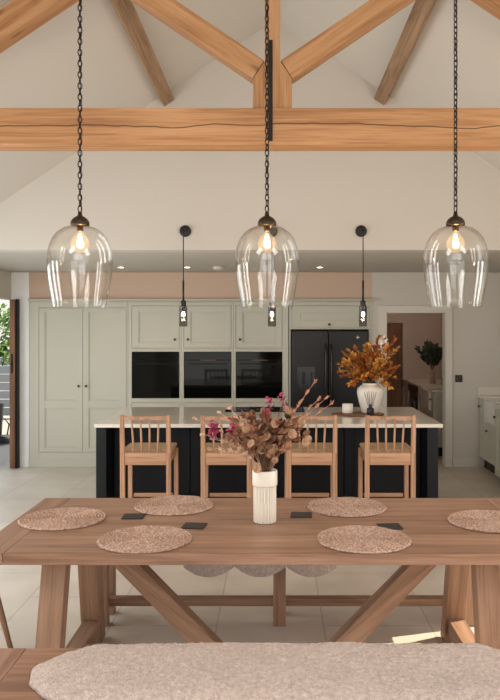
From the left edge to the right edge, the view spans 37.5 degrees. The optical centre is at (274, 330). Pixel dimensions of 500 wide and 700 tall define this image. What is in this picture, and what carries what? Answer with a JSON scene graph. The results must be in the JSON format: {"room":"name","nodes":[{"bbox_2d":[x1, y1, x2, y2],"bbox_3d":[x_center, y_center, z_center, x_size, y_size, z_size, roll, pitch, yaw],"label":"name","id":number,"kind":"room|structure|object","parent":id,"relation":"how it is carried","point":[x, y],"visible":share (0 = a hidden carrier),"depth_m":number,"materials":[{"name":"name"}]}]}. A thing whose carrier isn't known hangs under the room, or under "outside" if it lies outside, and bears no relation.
{"room":"dining room","nodes":[
{"label":"dining room","id":0,"kind":"room"},
{"bbox_2d":[0,270,10,299],"bbox_3d":[-3.375,0.482,5.075,0.150,2.435,14.850,0,0,0],"label":"wall","id":1,"kind":"structure","parent":0,"point":[5,276],"depth_m":9.00,"materials":[{"name":"beige paint"}]},
{"bbox_2d":[10,299,19,468],"bbox_3d":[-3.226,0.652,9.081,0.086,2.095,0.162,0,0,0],"label":"door","id":2,"kind":"structure","parent":1,"relation":"in","point":[14,303],"depth_m":9.06,"materials":[{"name":"brown wood"}]},
{"bbox_2d":[11,272,28,456],"bbox_3d":[-3.190,0.482,9.270,0.220,2.435,0.140,0,0,0],"label":"wall pier","id":3,"kind":"object","parent":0,"point":[19,280],"visible":0.61,"depth_m":9.20,"materials":[{"name":"white paint"}]},
{"bbox_2d":[20,457,28,466],"bbox_3d":[-3.130,1.640,9.192,0.104,0.120,0.016,0,0,0],"label":"baseboard","id":4,"kind":"object","parent":3,"relation":"attached to","point":[24,461],"visible":1,"depth_m":9.18,"materials":[{"name":"white wood"}]},
{"bbox_2d":[0,23,499,251],"bbox_3d":[-0.050,-1.843,6.810,6.800,2.205,0.200,0,0,0],"label":"wall","id":5,"kind":"structure","parent":0,"point":[140,201],"depth_m":6.71,"materials":[{"name":"beige paint"}]},
{"bbox_2d":[180,225,190,316],"bbox_3d":[-0.817,-0.501,6.614,0.104,0.922,0.190,0,0,0],"label":"wall light","id":6,"kind":"object","parent":5,"relation":"attached to","point":[185,231],"visible":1,"depth_m":6.55,"materials":[{"name":"black metal"}]},
{"bbox_2d":[266,227,277,316],"bbox_3d":[-0.027,-0.501,6.614,0.104,0.922,0.190,0,0,0],"label":"wall light","id":7,"kind":"object","parent":5,"relation":"attached to","point":[273,232],"visible":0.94,"depth_m":6.55,"materials":[{"name":"black metal"}]},
{"bbox_2d":[355,225,366,316],"bbox_3d":[0.785,-0.501,6.614,0.104,0.922,0.190,0,0,0],"label":"wall light","id":8,"kind":"object","parent":5,"relation":"attached to","point":[361,230],"visible":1,"depth_m":6.55,"materials":[{"name":"black metal"}]},
{"bbox_2d":[0,0,499,202],"bbox_3d":[-0.050,-1.761,2.190,6.820,2.468,9.080,0,0,0],"label":"ceiling","id":9,"kind":"structure","parent":0,"point":[40,70],"depth_m":5.61,"materials":[{"name":"beige paint"}]},
{"bbox_2d":[235,0,298,307],"bbox_3d":[-0.039,-1.446,3.620,0.317,2.657,0.317,0,0,-43],"label":"pendant light","id":10,"kind":"object","parent":9,"relation":"hanging from","point":[266,221],"visible":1,"depth_m":3.61,"materials":[{"name":"clear glass"}]},
{"bbox_2d":[0,456,499,648],"bbox_3d":[-0.050,1.760,5.100,6.800,0.120,14.900,0,0,0],"label":"floor","id":11,"kind":"structure","parent":0,"point":[21,488],"depth_m":4.74,"materials":[{"name":"tile"}]},
{"bbox_2d":[0,597,12,647],"bbox_3d":[-1.698,1.229,3.680,0.612,0.948,0.495,0,0,0],"label":"dining chair","id":12,"kind":"object","parent":11,"relation":"on","point":[3,621],"visible":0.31,"depth_m":3.89,"materials":[{"name":"brown wood"}]},
{"bbox_2d":[29,302,127,466],"bbox_3d":[-2.457,0.670,9.473,1.234,2.060,0.634,0,0,0],"label":"tall cabinet","id":13,"kind":"object","parent":11,"relation":"on","point":[78,351],"visible":0.88,"depth_m":9.20,"materials":[{"name":"beige paint"}]},
{"bbox_2d":[120,415,178,497],"bbox_3d":[-1.010,1.177,5.913,0.420,1.047,0.430,0,0,0],"label":"bar stool","id":14,"kind":"object","parent":11,"relation":"on","point":[140,453],"visible":0.81,"depth_m":5.73,"materials":[{"name":"brown wood"}]},
{"bbox_2d":[128,302,181,406],"bbox_3d":[-1.503,0.670,9.473,0.667,2.060,0.634,0,0,0],"label":"housing","id":15,"kind":"object","parent":11,"relation":"on","point":[152,326],"visible":0.39,"depth_m":9.19,"materials":[{"name":"beige paint"}]},
{"bbox_2d":[132,352,178,397],"bbox_3d":[-1.494,0.550,9.422,0.592,0.579,0.536,0,0,0],"label":"oven","id":16,"kind":"object","parent":15,"relation":"in","point":[154,374],"visible":1,"depth_m":9.18,"materials":[{"name":"black glass"}]},
{"bbox_2d":[182,302,233,406],"bbox_3d":[-0.844,0.670,9.473,0.648,2.060,0.634,0,0,0],"label":"housing","id":17,"kind":"object","parent":11,"relation":"on","point":[206,326],"visible":0.34,"depth_m":9.19,"materials":[{"name":"beige paint"}]},
{"bbox_2d":[184,352,230,397],"bbox_3d":[-0.844,0.550,9.422,0.592,0.579,0.536,0,0,0],"label":"oven","id":18,"kind":"object","parent":17,"relation":"in","point":[206,374],"visible":0.99,"depth_m":9.18,"materials":[{"name":"black glass"}]},
{"bbox_2d":[201,415,253,497],"bbox_3d":[-0.381,1.177,5.913,0.420,1.047,0.430,0,0,0],"label":"bar stool","id":19,"kind":"object","parent":11,"relation":"on","point":[213,457],"visible":0.49,"depth_m":5.73,"materials":[{"name":"brown wood"}]},
{"bbox_2d":[0,498,499,647],"bbox_3d":[0.007,1.325,3.620,2.605,0.770,1.040,0,0,0],"label":"dining table","id":20,"kind":"object","parent":11,"relation":"on","point":[230,536],"visible":0.62,"depth_m":3.53,"materials":[{"name":"brown wood"}]},
{"bbox_2d":[17,507,105,530],"bbox_3d":[-1.060,0.933,3.665,0.425,0.011,0.426,0,0,27],"label":"placemat","id":21,"kind":"object","parent":20,"relation":"on","point":[63,518],"visible":1,"depth_m":3.64,"materials":[{"name":"wicker"}]},
{"bbox_2d":[121,513,145,518],"bbox_3d":[-0.715,0.936,3.715,0.108,0.006,0.100,0,0,-2],"label":"coaster","id":22,"kind":"object","parent":20,"relation":"on","point":[126,515],"visible":1,"depth_m":3.70,"materials":[{"name":"black stone"}]},
{"bbox_2d":[97,525,191,553],"bbox_3d":[-0.585,0.933,3.306,0.424,0.011,0.426,0,0,0],"label":"placemat","id":23,"kind":"object","parent":20,"relation":"on","point":[144,539],"visible":1,"depth_m":3.28,"materials":[{"name":"wicker"}]},
{"bbox_2d":[134,495,213,515],"bbox_3d":[-0.541,0.933,3.944,0.424,0.011,0.426,0,0,5],"label":"placemat","id":24,"kind":"object","parent":20,"relation":"on","point":[171,505],"visible":1,"depth_m":3.92,"materials":[{"name":"wicker"}]},
{"bbox_2d":[181,522,206,528],"bbox_3d":[-0.388,0.936,3.535,0.108,0.006,0.100,0,0,7],"label":"coaster","id":25,"kind":"object","parent":20,"relation":"on","point":[188,525],"visible":0.89,"depth_m":3.53,"materials":[{"name":"black stone"}]},
{"bbox_2d":[252,468,276,524],"bbox_3d":[-0.050,0.811,3.620,0.123,0.256,0.123,0,0,0],"label":"vase","id":26,"kind":"object","parent":20,"relation":"on","point":[264,484],"visible":0.91,"depth_m":3.58,"materials":[{"name":"beige ceramic"}]},
{"bbox_2d":[192,379,333,472],"bbox_3d":[-0.061,0.527,3.628,0.660,0.584,0.342,0,0,15],"label":"bouquet","id":27,"kind":"object","parent":26,"relation":"in","point":[264,437],"visible":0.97,"depth_m":3.59,"materials":[{"name":"brown plant"}]},
{"bbox_2d":[291,512,311,517],"bbox_3d":[0.135,0.936,3.745,0.108,0.006,0.100,0,0,3],"label":"coaster","id":28,"kind":"object","parent":20,"relation":"on","point":[293,514],"visible":1,"depth_m":3.73,"materials":[{"name":"black stone"}]},
{"bbox_2d":[307,497,386,516],"bbox_3d":[0.381,0.933,3.912,0.425,0.011,0.425,0,0,18],"label":"placemat","id":29,"kind":"object","parent":20,"relation":"on","point":[331,506],"visible":1,"depth_m":3.88,"materials":[{"name":"wicker"}]},
{"bbox_2d":[317,525,411,553],"bbox_3d":[0.400,0.933,3.306,0.426,0.011,0.424,0,0,2],"label":"placemat","id":30,"kind":"object","parent":20,"relation":"on","point":[362,539],"visible":1,"depth_m":3.28,"materials":[{"name":"wicker"}]},
{"bbox_2d":[377,523,403,529],"bbox_3d":[0.551,0.936,3.524,0.108,0.006,0.100,0,0,-5],"label":"coaster","id":31,"kind":"object","parent":20,"relation":"on","point":[395,526],"visible":0.99,"depth_m":3.53,"materials":[{"name":"black stone"}]},
{"bbox_2d":[447,510,499,532],"bbox_3d":[1.065,0.933,3.617,0.426,0.011,0.423,0,0,45],"label":"placemat","id":32,"kind":"object","parent":20,"relation":"on","point":[487,521],"visible":1,"depth_m":3.61,"materials":[{"name":"wicker"}]},
{"bbox_2d":[0,648,499,699],"bbox_3d":[0.030,1.470,2.647,2.240,0.460,0.455,0,0,0],"label":"bench","id":33,"kind":"object","parent":11,"relation":"on","point":[16,664],"visible":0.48,"depth_m":2.71,"materials":[{"name":"brown wood"}]},
{"bbox_2d":[29,642,499,699],"bbox_3d":[0.047,1.211,2.644,1.868,0.054,0.467,0,0,0],"label":"sheepskin","id":34,"kind":"object","parent":33,"relation":"on","point":[236,670],"visible":1,"depth_m":2.57,"materials":[{"name":"beige fur"}]},
{"bbox_2d":[234,302,287,406],"bbox_3d":[-0.175,0.670,9.473,0.686,2.060,0.634,0,0,0],"label":"housing","id":35,"kind":"object","parent":11,"relation":"on","point":[255,330],"visible":0.4,"depth_m":9.19,"materials":[{"name":"beige paint"}]},
{"bbox_2d":[236,352,281,397],"bbox_3d":[-0.200,0.550,9.422,0.579,0.579,0.536,0,0,0],"label":"oven","id":36,"kind":"object","parent":35,"relation":"in","point":[258,374],"visible":0.96,"depth_m":9.18,"materials":[{"name":"black glass"}]},
{"bbox_2d":[96,428,437,497],"bbox_3d":[-0.067,1.262,6.937,2.918,0.876,1.346,0,0,0],"label":"kitchen island","id":37,"kind":"object","parent":11,"relation":"on","point":[146,478],"visible":0.22,"depth_m":6.54,"materials":[{"name":"black paint"}]},
{"bbox_2d":[94,407,442,427],"bbox_3d":[-0.056,0.806,6.942,2.965,0.032,1.396,0,0,0],"label":"island countertop","id":38,"kind":"structure","parent":37,"relation":"on","point":[181,417],"depth_m":6.64,"materials":[{"name":"white stone"}]},
{"bbox_2d":[225,407,304,411],"bbox_3d":[-0.100,0.786,7.380,0.780,0.007,0.440,0,0,0],"label":"induction hob","id":39,"kind":"object","parent":38,"relation":"in","point":[234,409],"visible":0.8,"depth_m":7.34,"materials":[{"name":"black glass"}]},
{"bbox_2d":[331,411,383,416],"bbox_3d":[0.780,0.783,6.930,0.503,0.012,0.360,0,0,0],"label":"serving board","id":40,"kind":"object","parent":38,"relation":"on","point":[355,413],"visible":0.77,"depth_m":6.84,"materials":[{"name":"brown wood"}]},
{"bbox_2d":[342,403,352,412],"bbox_3d":[0.690,0.734,6.980,0.102,0.085,0.102,0,0,0],"label":"candle","id":41,"kind":"object","parent":40,"relation":"on","point":[346,407],"visible":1,"depth_m":6.94,"materials":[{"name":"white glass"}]},
{"bbox_2d":[357,383,382,412],"bbox_3d":[0.905,0.635,7.000,0.250,0.283,0.250,0,0,0],"label":"urn","id":42,"kind":"object","parent":40,"relation":"on","point":[368,388],"visible":0.82,"depth_m":6.92,"materials":[{"name":"beige ceramic"}]},
{"bbox_2d":[336,335,400,389],"bbox_3d":[0.890,0.352,6.975,0.543,0.650,0.521,0,0,40],"label":"branches","id":43,"kind":"object","parent":42,"relation":"in","point":[366,365],"visible":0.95,"depth_m":6.96,"materials":[{"name":"brown plant"}]},
{"bbox_2d":[364,392,375,414],"bbox_3d":[0.885,0.667,6.830,0.087,0.220,0.082,0,0,-44],"label":"reed diffuser","id":44,"kind":"object","parent":40,"relation":"on","point":[370,411],"visible":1,"depth_m":6.81,"materials":[{"name":"black glass"}]},
{"bbox_2d":[367,404,373,414],"bbox_3d":[0.885,0.729,6.820,0.068,0.096,0.068,0,0,0],"label":"bottle","id":45,"kind":"object","parent":44,"relation":"attached to","point":[370,411],"depth_m":6.79,"materials":[{"name":"black glass"}]},
{"bbox_2d":[102,565,473,626],"bbox_3d":[0.060,1.475,4.335,2.300,0.450,0.330,0,0,0],"label":"bench","id":46,"kind":"object","parent":11,"relation":"on","point":[279,600],"visible":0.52,"depth_m":4.31,"materials":[{"name":"brown wood"}]},
{"bbox_2d":[184,565,335,577],"bbox_3d":[-0.085,1.303,4.303,0.860,0.168,0.373,0,0,0],"label":"sheepskin","id":47,"kind":"object","parent":46,"relation":"on","point":[209,571],"visible":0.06,"depth_m":4.13,"materials":[{"name":"beige fur"}]},
{"bbox_2d":[285,415,336,497],"bbox_3d":[0.288,1.177,5.913,0.420,1.047,0.430,0,0,0],"label":"bar stool","id":48,"kind":"object","parent":11,"relation":"on","point":[315,453],"visible":0.68,"depth_m":5.73,"materials":[{"name":"brown wood"}]},
{"bbox_2d":[291,330,367,406],"bbox_3d":[0.684,0.831,9.425,0.962,1.678,0.691,0,0,0],"label":"refrigerator","id":49,"kind":"object","parent":11,"relation":"on","point":[315,354],"visible":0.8,"depth_m":9.14,"materials":[{"name":"black metal"}]},
{"bbox_2d":[288,302,371,406],"bbox_3d":[0.695,0.670,9.473,1.035,2.060,0.634,0,0,0],"label":"tall cabinet","id":50,"kind":"object","parent":11,"relation":"on","point":[303,315],"visible":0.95,"depth_m":9.19,"materials":[{"name":"beige paint"}]},
{"bbox_2d":[358,415,415,497],"bbox_3d":[0.899,1.177,5.913,0.420,1.047,0.430,0,0,0],"label":"bar stool","id":51,"kind":"object","parent":11,"relation":"on","point":[377,453],"visible":0.9,"depth_m":5.73,"materials":[{"name":"brown wood"}]},
{"bbox_2d":[401,381,408,406],"bbox_3d":[2.453,1.267,12.140,0.674,0.866,0.478,0,0,0],"label":"base cabinet","id":52,"kind":"object","parent":11,"relation":"on","point":[405,384],"visible":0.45,"depth_m":12.19,"materials":[{"name":"beige paint"}]},
{"bbox_2d":[408,384,417,409],"bbox_3d":[2.445,1.270,11.481,0.611,0.840,0.818,0,0,0],"label":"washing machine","id":53,"kind":"object","parent":11,"relation":"on","point":[413,397],"visible":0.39,"depth_m":11.43,"materials":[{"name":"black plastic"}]},
{"bbox_2d":[416,387,422,412],"bbox_3d":[2.453,1.267,10.881,0.674,0.866,0.356,0,0,0],"label":"base cabinet","id":54,"kind":"object","parent":11,"relation":"on","point":[420,408],"visible":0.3,"depth_m":10.98,"materials":[{"name":"beige paint"}]},
{"bbox_2d":[423,408,430,416],"bbox_3d":[2.453,1.400,10.411,0.674,0.600,0.576,0,0,0],"label":"base cabinet","id":55,"kind":"object","parent":11,"relation":"on","point":[425,411],"visible":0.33,"depth_m":10.36,"materials":[{"name":"beige paint"}]},
{"bbox_2d":[429,392,441,455],"bbox_3d":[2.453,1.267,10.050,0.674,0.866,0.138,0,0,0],"label":"base cabinet","id":56,"kind":"object","parent":11,"relation":"on","point":[436,397],"visible":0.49,"depth_m":9.98,"materials":[{"name":"beige paint"}]},
{"bbox_2d":[401,378,441,391],"bbox_3d":[2.458,0.816,11.182,0.665,0.032,2.415,0,0,0],"label":"countertop","id":57,"kind":"structure","parent":56,"relation":"on","point":[419,382],"depth_m":11.20,"materials":[{"name":"white stone"}]},
{"bbox_2d":[414,340,441,383],"bbox_3d":[2.410,0.465,11.174,0.445,0.670,0.466,0,0,-21],"label":"potted plant","id":58,"kind":"object","parent":57,"relation":"on","point":[431,353],"visible":0.96,"depth_m":11.16,"materials":[{"name":"green plant"}]},
{"bbox_2d":[421,388,441,409],"bbox_3d":[2.370,0.965,10.410,0.500,0.262,0.540,0,0,0],"label":"utility sink","id":59,"kind":"object","parent":57,"relation":"in","point":[425,393],"visible":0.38,"depth_m":10.35,"materials":[{"name":"white ceramic"}]},
{"bbox_2d":[429,369,435,383],"bbox_3d":[2.400,0.690,11.200,0.100,0.220,0.100,0,0,0],"label":"pot","id":60,"kind":"object","parent":57,"relation":"on","point":[432,378],"depth_m":11.17,"materials":[{"name":"beige ceramic"}]},
{"bbox_2d":[478,399,491,471],"bbox_3d":[2.858,1.267,9.025,0.674,0.866,0.308,0,0,0],"label":"base cabinet","id":61,"kind":"object","parent":11,"relation":"on","point":[483,425],"visible":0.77,"depth_m":9.05,"materials":[{"name":"beige paint"}]},
{"bbox_2d":[485,423,494,473],"bbox_3d":[2.858,1.400,8.659,0.674,0.600,0.416,0,0,0],"label":"base cabinet","id":62,"kind":"object","parent":11,"relation":"on","point":[490,430],"visible":0.61,"depth_m":8.73,"materials":[{"name":"beige paint"}]},
{"bbox_2d":[493,408,499,477],"bbox_3d":[2.780,1.267,7.514,0.829,0.866,1.026,0,0,0],"label":"base cabinet","id":63,"kind":"object","parent":11,"relation":"on","point":[497,411],"visible":0.92,"depth_m":7.95,"materials":[{"name":"beige paint"}]},
{"bbox_2d":[477,387,499,409],"bbox_3d":[2.784,0.766,8.089,0.825,0.132,2.198,0,0,0],"label":"countertop","id":64,"kind":"structure","parent":63,"relation":"on","point":[486,393],"depth_m":9.17,"materials":[{"name":"white stone"}]},
{"bbox_2d":[484,400,499,425],"bbox_3d":[2.780,0.965,8.659,0.520,0.262,0.412,0,0,0],"label":"sink","id":65,"kind":"object","parent":64,"relation":"in","point":[489,411],"visible":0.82,"depth_m":8.68,"materials":[{"name":"white ceramic"}]},
{"bbox_2d":[0,252,499,271],"bbox_3d":[-0.050,-0.840,9.755,6.900,0.200,5.690,0,0,0],"label":"ceiling","id":66,"kind":"structure","parent":0,"point":[9,261],"depth_m":7.71,"materials":[{"name":"beige paint"}]},
{"bbox_2d":[213,266,223,269],"bbox_3d":[-0.651,-0.718,8.420,0.124,0.042,0.124,0,0,0],"label":"smoke detector","id":67,"kind":"object","parent":66,"relation":"attached to","point":[214,267],"visible":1,"depth_m":8.38,"materials":[{"name":"beige plastic"}]},
{"bbox_2d":[29,272,499,466],"bbox_3d":[0.060,0.482,9.295,6.280,2.435,0.190,0,0,0],"label":"wall","id":68,"kind":"structure","parent":0,"point":[476,330],"depth_m":9.20,"materials":[{"name":"beige paint"}]},
{"bbox_2d":[27,299,376,301],"bbox_3d":[-0.907,-0.381,9.167,4.342,0.038,0.064,0,0,0],"label":"trim","id":69,"kind":"structure","parent":68,"relation":"attached to","point":[29,300],"depth_m":9.16,"materials":[{"name":"beige paint"}]},
{"bbox_2d":[378,305,451,466],"bbox_3d":[1.752,0.690,9.256,0.925,2.020,0.168,0,0,0],"label":"trim","id":70,"kind":"structure","parent":68,"relation":"attached to","point":[446,310],"depth_m":9.18,"materials":[{"name":"beige"}]},
{"bbox_2d":[455,375,462,381],"bbox_3d":[2.300,0.595,9.192,0.090,0.090,0.014,0,0,0],"label":"light switch","id":71,"kind":"object","parent":68,"relation":"attached to","point":[458,378],"visible":1,"depth_m":9.19,"materials":[{"name":"black plastic"}]},
{"bbox_2d":[452,458,477,466],"bbox_3d":[2.377,1.645,9.193,0.315,0.110,0.014,0,0,0],"label":"baseboard","id":72,"kind":"structure","parent":68,"relation":"attached to","point":[456,462],"depth_m":9.19,"materials":[{"name":"beige wood"}]},
{"bbox_2d":[288,302,362,329],"bbox_3d":[-1.050,0.482,9.900,4.500,2.435,0.100,0,0,0],"label":"wall","id":73,"kind":"structure","parent":0,"point":[288,302],"depth_m":9.85,"materials":[{"name":"beige paint"}]},
{"bbox_2d":[387,313,440,406],"bbox_3d":[2.212,0.482,12.460,1.975,2.435,0.120,0,0,0],"label":"wall","id":74,"kind":"structure","parent":0,"point":[422,327],"depth_m":12.40,"materials":[{"name":"beige paint"}]},
{"bbox_2d":[441,313,441,378],"bbox_3d":[2.860,0.482,10.920,0.120,2.435,3.160,0,0,0],"label":"wall","id":75,"kind":"structure","parent":0,"point":[441,313],"depth_m":12.36,"materials":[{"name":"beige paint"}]},
{"bbox_3d":[3.275,0.482,5.075,0.150,2.435,14.850,0,0,0],"label":"wall","id":76,"kind":"structure","parent":0,"visible":0},
{"bbox_2d":[0,0,499,150],"bbox_3d":[0.000,-1.534,3.997,6.560,2.361,0.147,0,0,0],"label":"roof truss","id":77,"kind":"object","parent":76,"relation":"attached to","point":[21,129],"visible":0.85,"depth_m":3.93,"materials":[{"name":"brown wood"}]},
{"bbox_2d":[110,0,173,105],"bbox_3d":[-0.989,-2.119,2.303,0.146,0.143,8.806,0,0,0],"label":"purlin","id":78,"kind":"object","parent":77,"relation":"on","point":[126,12],"visible":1,"depth_m":5.38,"materials":[{"name":"brown wood"}]},
{"bbox_2d":[46,0,112,306],"bbox_3d":[-0.961,-1.075,3.620,0.317,1.914,0.317,0,0,-43],"label":"pendant light","id":79,"kind":"object","parent":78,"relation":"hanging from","point":[79,221],"visible":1,"depth_m":3.61,"materials":[{"name":"clear glass"}]},
{"bbox_2d":[374,0,436,104],"bbox_3d":[0.974,-2.129,2.303,0.146,0.143,8.806,0,0,0],"label":"purlin","id":80,"kind":"object","parent":77,"relation":"on","point":[421,10],"visible":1,"depth_m":5.39,"materials":[{"name":"brown wood"}]},
{"bbox_2d":[423,0,488,307],"bbox_3d":[0.889,-1.099,3.620,0.317,1.962,0.317,0,0,0],"label":"pendant light","id":81,"kind":"object","parent":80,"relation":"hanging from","point":[455,221],"visible":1,"depth_m":3.61,"materials":[{"name":"clear glass"}]},
{"bbox_3d":[1.280,0.482,10.921,0.110,2.435,3.158,0,0,0],"label":"wall","id":82,"kind":"structure","parent":0,"visible":0},
{"bbox_2d":[387,318,407,406],"bbox_3d":[1.755,0.745,12.342,0.950,1.910,0.105,0,0,0],"label":"door","id":83,"kind":"structure","parent":82,"relation":"in","point":[394,325],"depth_m":12.35,"materials":[{"name":"brown oak wood"},{"name":"dark metal"}]},
{"label":"outside","id":84,"kind":"structure","parent":0,"visible":0},
{"bbox_2d":[0,407,9,465],"bbox_3d":[-6.230,1.770,13.000,5.540,0.100,18.000,0,0,0],"label":"patio","id":85,"kind":"structure","parent":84,"point":[4,448],"depth_m":10.95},
{"bbox_2d":[0,403,3,435],"bbox_3d":[-4.620,1.459,12.000,0.380,0.520,0.380,0,0,0],"label":"planter","id":86,"kind":"object","parent":85,"relation":"on","point":[1,404],"visible":0.96,"depth_m":11.98,"materials":[{"name":"grey"}]},
{"bbox_2d":[0,351,9,415],"bbox_3d":[-6.090,0.995,14.550,4.220,1.450,0.100,0,0,0],"label":"fence","id":87,"kind":"object","parent":85,"relation":"on","point":[4,370],"visible":0.02,"depth_m":14.50,"materials":[{"name":"grey paint"}]},
{"bbox_2d":[0,303,9,365],"bbox_3d":[-4.777,0.620,12.603,1.089,2.204,1.075,0,0,0],"label":"shrub","id":88,"kind":"object","parent":85,"relation":"on","point":[4,344],"visible":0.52,"depth_m":12.51,"materials":[{"name":"green plant"}]},
{"bbox_2d":[0,415,9,444],"bbox_3d":[-4.283,1.503,11.199,0.475,0.428,0.481,0,0,0],"label":"garden hose","id":89,"kind":"object","parent":85,"relation":"on","point":[3,440],"visible":0.99,"depth_m":11.20,"materials":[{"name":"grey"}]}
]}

